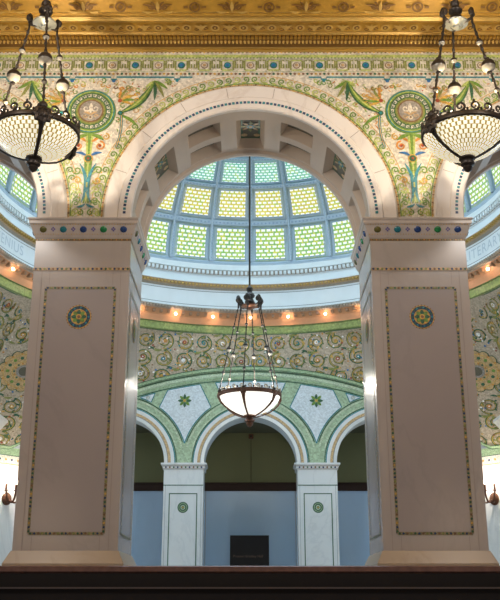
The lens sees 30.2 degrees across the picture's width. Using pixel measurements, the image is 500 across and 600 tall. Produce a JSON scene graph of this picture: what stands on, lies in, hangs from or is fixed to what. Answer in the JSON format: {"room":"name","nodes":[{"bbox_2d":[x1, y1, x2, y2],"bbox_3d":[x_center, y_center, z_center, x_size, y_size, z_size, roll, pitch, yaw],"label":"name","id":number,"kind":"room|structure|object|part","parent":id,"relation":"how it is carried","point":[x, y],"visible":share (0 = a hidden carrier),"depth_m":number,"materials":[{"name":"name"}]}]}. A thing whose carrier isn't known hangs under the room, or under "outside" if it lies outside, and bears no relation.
{"room":"domed ornate hall","nodes":[
{"label":"domed ornate hall","id":0,"kind":"room"},
{"bbox_2d":[0,384,7,429],"bbox_3d":[-6.432,1.740,16.957,1.383,6.500,10.146,0,-18,0],"label":"wall","id":1,"kind":"structure","parent":0,"point":[3,421],"depth_m":21.67,"materials":[{"name":"white stone"}]},
{"bbox_2d":[0,445,19,565],"bbox_3d":[-6.223,4.955,22.021,0.045,3.536,1.950,-15,-23,37],"label":"wall","id":2,"kind":"structure","parent":0,"point":[9,458],"depth_m":22.51,"materials":[{"name":"white paint"}]},
{"bbox_2d":[2,480,16,504],"bbox_3d":[-5.766,4.657,22.385,0.418,0.579,0.560,-15,-23,37],"label":"wall sconce","id":3,"kind":"object","parent":2,"relation":"attached to","point":[6,498],"visible":0.69,"depth_m":22.31,"materials":[{"name":"brown metal"}]},
{"bbox_2d":[2,217,149,565],"bbox_3d":[-2.015,1.142,11.192,1.335,4.056,1.373,0,-18,0],"label":"pier","id":4,"kind":"object","parent":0,"point":[74,505],"visible":0.99,"depth_m":10.64,"materials":[{"name":"beige stone"}]},
{"bbox_3d":[-2.015,1.388,11.111,1.151,2.831,1.188,0,-18,0],"label":"panel","id":5,"kind":"part","parent":4,"relation":"part of","materials":[{"name":"stone"}]},
{"bbox_2d":[161,463,207,565],"bbox_3d":[-1.659,5.558,22.908,1.138,2.940,0.816,0,-18,0],"label":"pillar","id":6,"kind":"structure","parent":0,"point":[184,483],"depth_m":22.68,"materials":[{"name":"grey stone"}]},
{"bbox_2d":[0,52,499,241],"bbox_3d":[-0.003,-2.156,12.239,13.317,2.857,1.264,0,-18,0],"label":"wall","id":7,"kind":"structure","parent":0,"point":[352,121],"depth_m":11.78,"materials":[{"name":"tile"}]},
{"bbox_2d":[0,0,499,51],"bbox_3d":[0.000,-3.401,11.397,13.312,0.106,1.248,0,-18,0],"label":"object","id":8,"kind":"structure","parent":7,"relation":"attached to","point":[87,25],"depth_m":11.42,"materials":[{"name":"gold metal"}]},
{"bbox_2d":[0,284,499,448],"bbox_3d":[0.000,0.539,18.118,13.728,3.076,11.648,0,-18,0],"label":"wall","id":9,"kind":"structure","parent":0,"point":[164,354],"depth_m":23.69,"materials":[{"name":"multicoloured tile"}]},
{"bbox_2d":[0,185,499,333],"bbox_3d":[0.000,-1.798,18.860,11.593,1.826,11.593,-17,-24,41],"label":"trim","id":10,"kind":"structure","parent":9,"relation":"attached to","point":[195,289],"depth_m":23.72,"materials":[{"name":"white stone"}]},
{"bbox_2d":[0,156,499,261],"bbox_3d":[0.000,-4.120,19.619,10.862,3.095,10.862,16,-24,-41],"label":"glass dome","id":11,"kind":"object","parent":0,"point":[205,216],"visible":0.13,"depth_m":23.95,"materials":[{"name":"green"}]},
{"bbox_3d":[-5.228,-2.930,19.772,0.256,0.820,0.802,-2,-18,5],"label":"glass panel","id":12,"kind":"part","parent":11,"relation":"part of","materials":[{"name":"green glass"}]},
{"bbox_3d":[-5.027,-2.617,20.732,0.256,0.820,0.802,-5,-19,16],"label":"glass panel","id":13,"kind":"part","parent":11,"relation":"part of","materials":[{"name":"green glass"}]},
{"bbox_3d":[-2.477,-1.651,23.686,0.802,0.820,0.256,9,-20,-27],"label":"glass panel","id":14,"kind":"part","parent":11,"relation":"part of","materials":[{"name":"green glass"}]},
{"bbox_3d":[-2.241,-2.655,23.552,0.750,0.582,0.550,9,-20,-27],"label":"glass panel","id":15,"kind":"part","parent":11,"relation":"part of","materials":[{"name":"yellow glass"}]},
{"bbox_3d":[-1.525,-1.529,24.061,0.802,0.820,0.256,5,-19,-16],"label":"glass panel","id":16,"kind":"part","parent":11,"relation":"part of","materials":[{"name":"green glass"}]},
{"bbox_3d":[-1.380,-2.545,23.891,0.750,0.582,0.550,5,-19,-16],"label":"glass panel","id":17,"kind":"part","parent":11,"relation":"part of","materials":[{"name":"yellow glass"}]},
{"bbox_3d":[-1.187,-3.293,23.464,0.652,0.375,0.570,5,-19,-16],"label":"glass panel","id":18,"kind":"part","parent":11,"relation":"part of","materials":[{"name":"green glass"}]},
{"bbox_3d":[-0.515,-1.466,24.252,0.802,0.820,0.256,2,-18,-5],"label":"glass panel","id":19,"kind":"part","parent":11,"relation":"part of","materials":[{"name":"green"}]},
{"bbox_3d":[-0.466,-2.488,24.064,0.750,0.582,0.550,2,-18,-5],"label":"glass panel","id":20,"kind":"part","parent":11,"relation":"part of","materials":[{"name":"yellow glass"}]},
{"bbox_3d":[-0.401,-3.245,23.613,0.652,0.375,0.570,2,-18,-5],"label":"glass panel","id":21,"kind":"part","parent":11,"relation":"part of","materials":[{"name":"green glass"}]},
{"bbox_2d":[217,156,281,426],"bbox_3d":[-0.017,-1.553,18.780,1.279,8.331,1.227,-11,-21,30],"label":"pendant lamp","id":22,"kind":"object","parent":11,"relation":"hanging from","point":[250,402],"visible":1,"depth_m":17.46,"materials":[{"name":"brown metal"}]},
{"bbox_3d":[-0.412,0.920,17.828,0.386,1.675,0.030,6,-19,-18],"label":"chain","id":23,"kind":"part","parent":22,"relation":"part of","materials":[{"name":"brown metal"}]},
{"bbox_3d":[-0.332,1.047,18.218,0.386,1.675,0.030,-15,-23,39],"label":"chain","id":24,"kind":"part","parent":22,"relation":"part of","materials":[{"name":"brown metal"}]},
{"bbox_3d":[-0.096,0.834,17.568,0.030,1.675,0.386,-3,-18,10],"label":"chain","id":25,"kind":"part","parent":22,"relation":"part of","materials":[{"name":"brown metal"}]},
{"bbox_3d":[-0.017,-2.712,19.159,0.210,5.894,0.207,0,-18,0],"label":"stem","id":26,"kind":"part","parent":22,"relation":"part of","materials":[{"name":"brown metal"}]},
{"bbox_3d":[-0.017,0.129,18.230,0.351,0.117,0.351,0,-18,0],"label":"spreader plate","id":27,"kind":"part","parent":22,"relation":"part of","materials":[{"name":"brown metal"}]},
{"bbox_3d":[-0.017,1.763,17.696,1.223,0.097,1.218,0,-18,0],"label":"crown","id":28,"kind":"part","parent":22,"relation":"part of","materials":[{"name":"brown metal"}]},
{"bbox_3d":[-0.017,1.994,17.620,1.169,0.394,1.169,0,-18,0],"label":"lamp shade","id":29,"kind":"part","parent":22,"relation":"part of","materials":[{"name":"white glass"}]},
{"bbox_3d":[0.063,1.089,18.348,0.030,1.675,0.386,-3,-18,10],"label":"chain","id":30,"kind":"part","parent":22,"relation":"part of","materials":[{"name":"brown metal"}]},
{"bbox_3d":[0.299,0.877,17.697,0.386,1.675,0.030,-15,-23,39],"label":"chain","id":31,"kind":"part","parent":22,"relation":"part of","materials":[{"name":"brown metal"}]},
{"bbox_3d":[0.379,1.004,18.087,0.386,1.675,0.030,6,-19,-18],"label":"chain","id":32,"kind":"part","parent":22,"relation":"part of","materials":[{"name":"brown metal"}]},
{"bbox_3d":[0.401,-3.245,23.613,0.652,0.375,0.570,-2,-18,5],"label":"glass panel","id":33,"kind":"part","parent":11,"relation":"part of","materials":[{"name":"green glass"}]},
{"bbox_3d":[0.466,-2.488,24.064,0.750,0.582,0.550,-2,-18,5],"label":"glass panel","id":34,"kind":"part","parent":11,"relation":"part of","materials":[{"name":"yellow glass"}]},
{"bbox_3d":[0.515,-1.466,24.252,0.802,0.820,0.256,-2,-18,5],"label":"glass panel","id":35,"kind":"part","parent":11,"relation":"part of","materials":[{"name":"green"}]},
{"bbox_3d":[1.187,-3.293,23.464,0.652,0.375,0.570,-5,-19,16],"label":"glass panel","id":36,"kind":"part","parent":11,"relation":"part of","materials":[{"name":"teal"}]},
{"bbox_3d":[1.380,-2.545,23.891,0.750,0.582,0.550,-5,-19,16],"label":"glass panel","id":37,"kind":"part","parent":11,"relation":"part of","materials":[{"name":"yellow glass"}]},
{"bbox_3d":[1.525,-1.529,24.061,0.802,0.820,0.256,-5,-19,16],"label":"glass panel","id":38,"kind":"part","parent":11,"relation":"part of","materials":[{"name":"green"}]},
{"bbox_3d":[2.241,-2.655,23.552,0.750,0.582,0.550,-9,-20,27],"label":"glass panel","id":39,"kind":"part","parent":11,"relation":"part of","materials":[{"name":"yellow glass"}]},
{"bbox_3d":[2.477,-1.651,23.686,0.802,0.820,0.256,-9,-20,27],"label":"glass panel","id":40,"kind":"part","parent":11,"relation":"part of","materials":[{"name":"green glass"}]},
{"bbox_3d":[5.027,-2.617,20.732,0.256,0.820,0.802,5,-19,-16],"label":"glass panel","id":41,"kind":"part","parent":11,"relation":"part of","materials":[{"name":"green glass"}]},
{"bbox_3d":[5.228,-2.930,19.772,0.256,0.820,0.802,2,-18,-5],"label":"glass panel","id":42,"kind":"part","parent":11,"relation":"part of","materials":[{"name":"green glass"}]},
{"bbox_2d":[131,433,369,565],"bbox_3d":[0.000,5.381,25.419,12.480,4.836,0.333,0,-18,0],"label":"wall","id":43,"kind":"structure","parent":0,"point":[250,484],"depth_m":25.35,"materials":[{"name":"paint"}]},
{"bbox_2d":[136,370,364,462],"bbox_3d":[0.000,2.778,23.863,11.232,2.933,0.728,0,-18,0],"label":"wall","id":44,"kind":"structure","parent":0,"point":[314,414],"depth_m":23.51,"materials":[{"name":"green tile"}]},
{"bbox_2d":[136,422,364,432],"bbox_3d":[0.000,3.379,25.035,12.480,0.104,1.893,0,-18,0],"label":"ceiling","id":45,"kind":"structure","parent":0,"point":[256,427],"depth_m":25.40,"materials":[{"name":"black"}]},
{"bbox_2d":[293,463,339,565],"bbox_3d":[1.659,5.558,22.908,1.138,2.940,0.816,0,-18,0],"label":"pillar","id":46,"kind":"structure","parent":0,"point":[316,483],"depth_m":22.68,"materials":[{"name":"grey stone"}]},
{"bbox_2d":[351,217,498,565],"bbox_3d":[2.015,1.142,11.192,1.335,4.056,1.373,0,-18,0],"label":"pier","id":47,"kind":"object","parent":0,"point":[427,507],"visible":1,"depth_m":10.65,"materials":[{"name":"beige stone"}]},
{"bbox_3d":[2.015,1.388,11.111,1.151,2.831,1.188,0,-18,0],"label":"panel","id":48,"kind":"part","parent":47,"relation":"part of","materials":[{"name":"stone"}]},
{"bbox_2d":[481,445,499,565],"bbox_3d":[6.223,4.955,22.021,0.045,3.536,1.950,15,-23,-37],"label":"wall","id":49,"kind":"structure","parent":0,"point":[490,458],"depth_m":22.53,"materials":[{"name":"white stone"}]},
{"bbox_2d":[484,480,498,504],"bbox_3d":[5.766,4.657,22.385,0.418,0.579,0.560,15,-23,-37],"label":"wall sconce","id":50,"kind":"object","parent":49,"relation":"attached to","point":[494,498],"visible":0.7,"depth_m":22.31,"materials":[{"name":"brown metal"}]},
{"bbox_2d":[493,415,499,428],"bbox_3d":[6.432,1.740,16.957,1.383,6.500,10.146,0,-18,0],"label":"wall","id":51,"kind":"structure","parent":0,"point":[496,421],"depth_m":21.70,"materials":[{"name":"white stone"}]},
{"bbox_3d":[0.000,-4.711,7.727,13.312,0.104,6.562,0,-18,0],"label":"ceiling","id":52,"kind":"structure","parent":0,"visible":0},
{"bbox_2d":[0,0,80,171],"bbox_3d":[-2.368,-2.543,10.336,1.001,2.438,0.983,0,-18,0],"label":"pendant lamp","id":53,"kind":"object","parent":52,"relation":"hanging from","point":[37,136],"visible":1,"depth_m":9.93,"materials":[{"name":"glass"}]},
{"bbox_3d":[-2.664,-2.477,10.382,0.310,1.302,0.038,-3,-18,9],"label":"chain","id":54,"kind":"part","parent":53,"relation":"part of","materials":[{"name":"brown metal"}]},
{"bbox_3d":[-2.344,-1.692,10.072,0.907,0.306,0.907,0,-18,0],"label":"lamp shade","id":55,"kind":"part","parent":53,"relation":"part of","materials":[{"name":"glass"}]},
{"bbox_3d":[-2.344,-1.902,10.141,0.953,0.152,0.955,0,-18,0],"label":"crown","id":56,"kind":"part","parent":53,"relation":"part of","materials":[{"name":"brown metal"}]},
{"bbox_3d":[-2.344,-3.139,10.545,0.272,0.091,0.272,0,-18,0],"label":"spreader plate","id":57,"kind":"part","parent":53,"relation":"part of","materials":[{"name":"white glass"}]},
{"bbox_3d":[-2.228,-2.586,10.046,0.038,1.302,0.310,7,-19,-20],"label":"chain","id":58,"kind":"part","parent":53,"relation":"part of","materials":[{"name":"brown metal"}]},
{"bbox_3d":[-2.344,-3.433,10.641,0.163,0.556,0.161,0,-18,0],"label":"stem","id":59,"kind":"part","parent":53,"relation":"part of","materials":[{"name":"brown metal"}]},
{"bbox_3d":[-2.140,-2.414,10.573,0.038,1.302,0.310,-14,-23,37],"label":"chain","id":60,"kind":"part","parent":53,"relation":"part of","materials":[{"name":"brown metal"}]},
{"bbox_2d":[420,0,499,171],"bbox_3d":[2.344,-2.531,10.374,0.974,2.438,1.009,0,-18,0],"label":"pendant lamp","id":61,"kind":"object","parent":52,"relation":"hanging from","point":[462,137],"visible":1,"depth_m":9.91,"materials":[{"name":"glass"}]},
{"bbox_3d":[2.063,-2.543,10.180,0.310,1.302,0.041,10,-21,-28],"label":"chain","id":62,"kind":"part","parent":61,"relation":"part of","materials":[{"name":"brown metal"}]},
{"bbox_3d":[2.344,-2.392,10.642,0.041,1.302,0.310,0,-18,0],"label":"chain","id":63,"kind":"part","parent":61,"relation":"part of","materials":[{"name":"brown metal"}]},
{"bbox_3d":[2.344,-3.433,10.641,0.163,0.556,0.161,0,-18,0],"label":"stem","id":64,"kind":"part","parent":61,"relation":"part of","materials":[{"name":"brown metal"}]},
{"bbox_3d":[2.344,-3.139,10.545,0.272,0.091,0.272,0,-18,0],"label":"spreader plate","id":65,"kind":"part","parent":61,"relation":"part of","materials":[{"name":"white glass"}]},
{"bbox_3d":[2.344,-1.902,10.141,0.953,0.152,0.955,0,-18,0],"label":"crown","id":66,"kind":"part","parent":61,"relation":"part of","materials":[{"name":"brown metal"}]},
{"bbox_3d":[2.344,-1.692,10.072,0.907,0.306,0.907,0,-18,0],"label":"lamp shade","id":67,"kind":"part","parent":61,"relation":"part of","materials":[{"name":"glass"}]},
{"bbox_3d":[2.625,-2.543,10.180,0.310,1.302,0.041,-10,-21,28],"label":"chain","id":68,"kind":"part","parent":61,"relation":"part of","materials":[{"name":"brown metal"}]},
{"bbox_3d":[0.000,5.383,17.306,22.880,0.208,16.172,0,-18,0],"label":"floor","id":69,"kind":"structure","parent":0,"visible":0},
{"bbox_2d":[230,535,268,565],"bbox_3d":[-0.026,6.798,24.081,1.019,1.312,0.333,0,-18,0],"label":"notice board","id":70,"kind":"object","parent":69,"relation":"on","point":[245,550],"visible":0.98,"depth_m":24.13,"materials":[{"name":"black"}]},
{"bbox_2d":[0,573,499,599],"bbox_3d":[0.000,3.055,9.472,13.312,0.494,0.146,0,-18,0],"label":"ledge","id":71,"kind":"structure","parent":69,"relation":"attached to","point":[13,586],"depth_m":9.48,"materials":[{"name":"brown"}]},
{"bbox_2d":[0,566,499,572],"bbox_3d":[0.000,2.800,9.611,13.312,0.078,0.083,0,-18,0],"label":"trim","id":72,"kind":"structure","parent":69,"relation":"attached to","point":[3,569],"depth_m":9.57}
]}

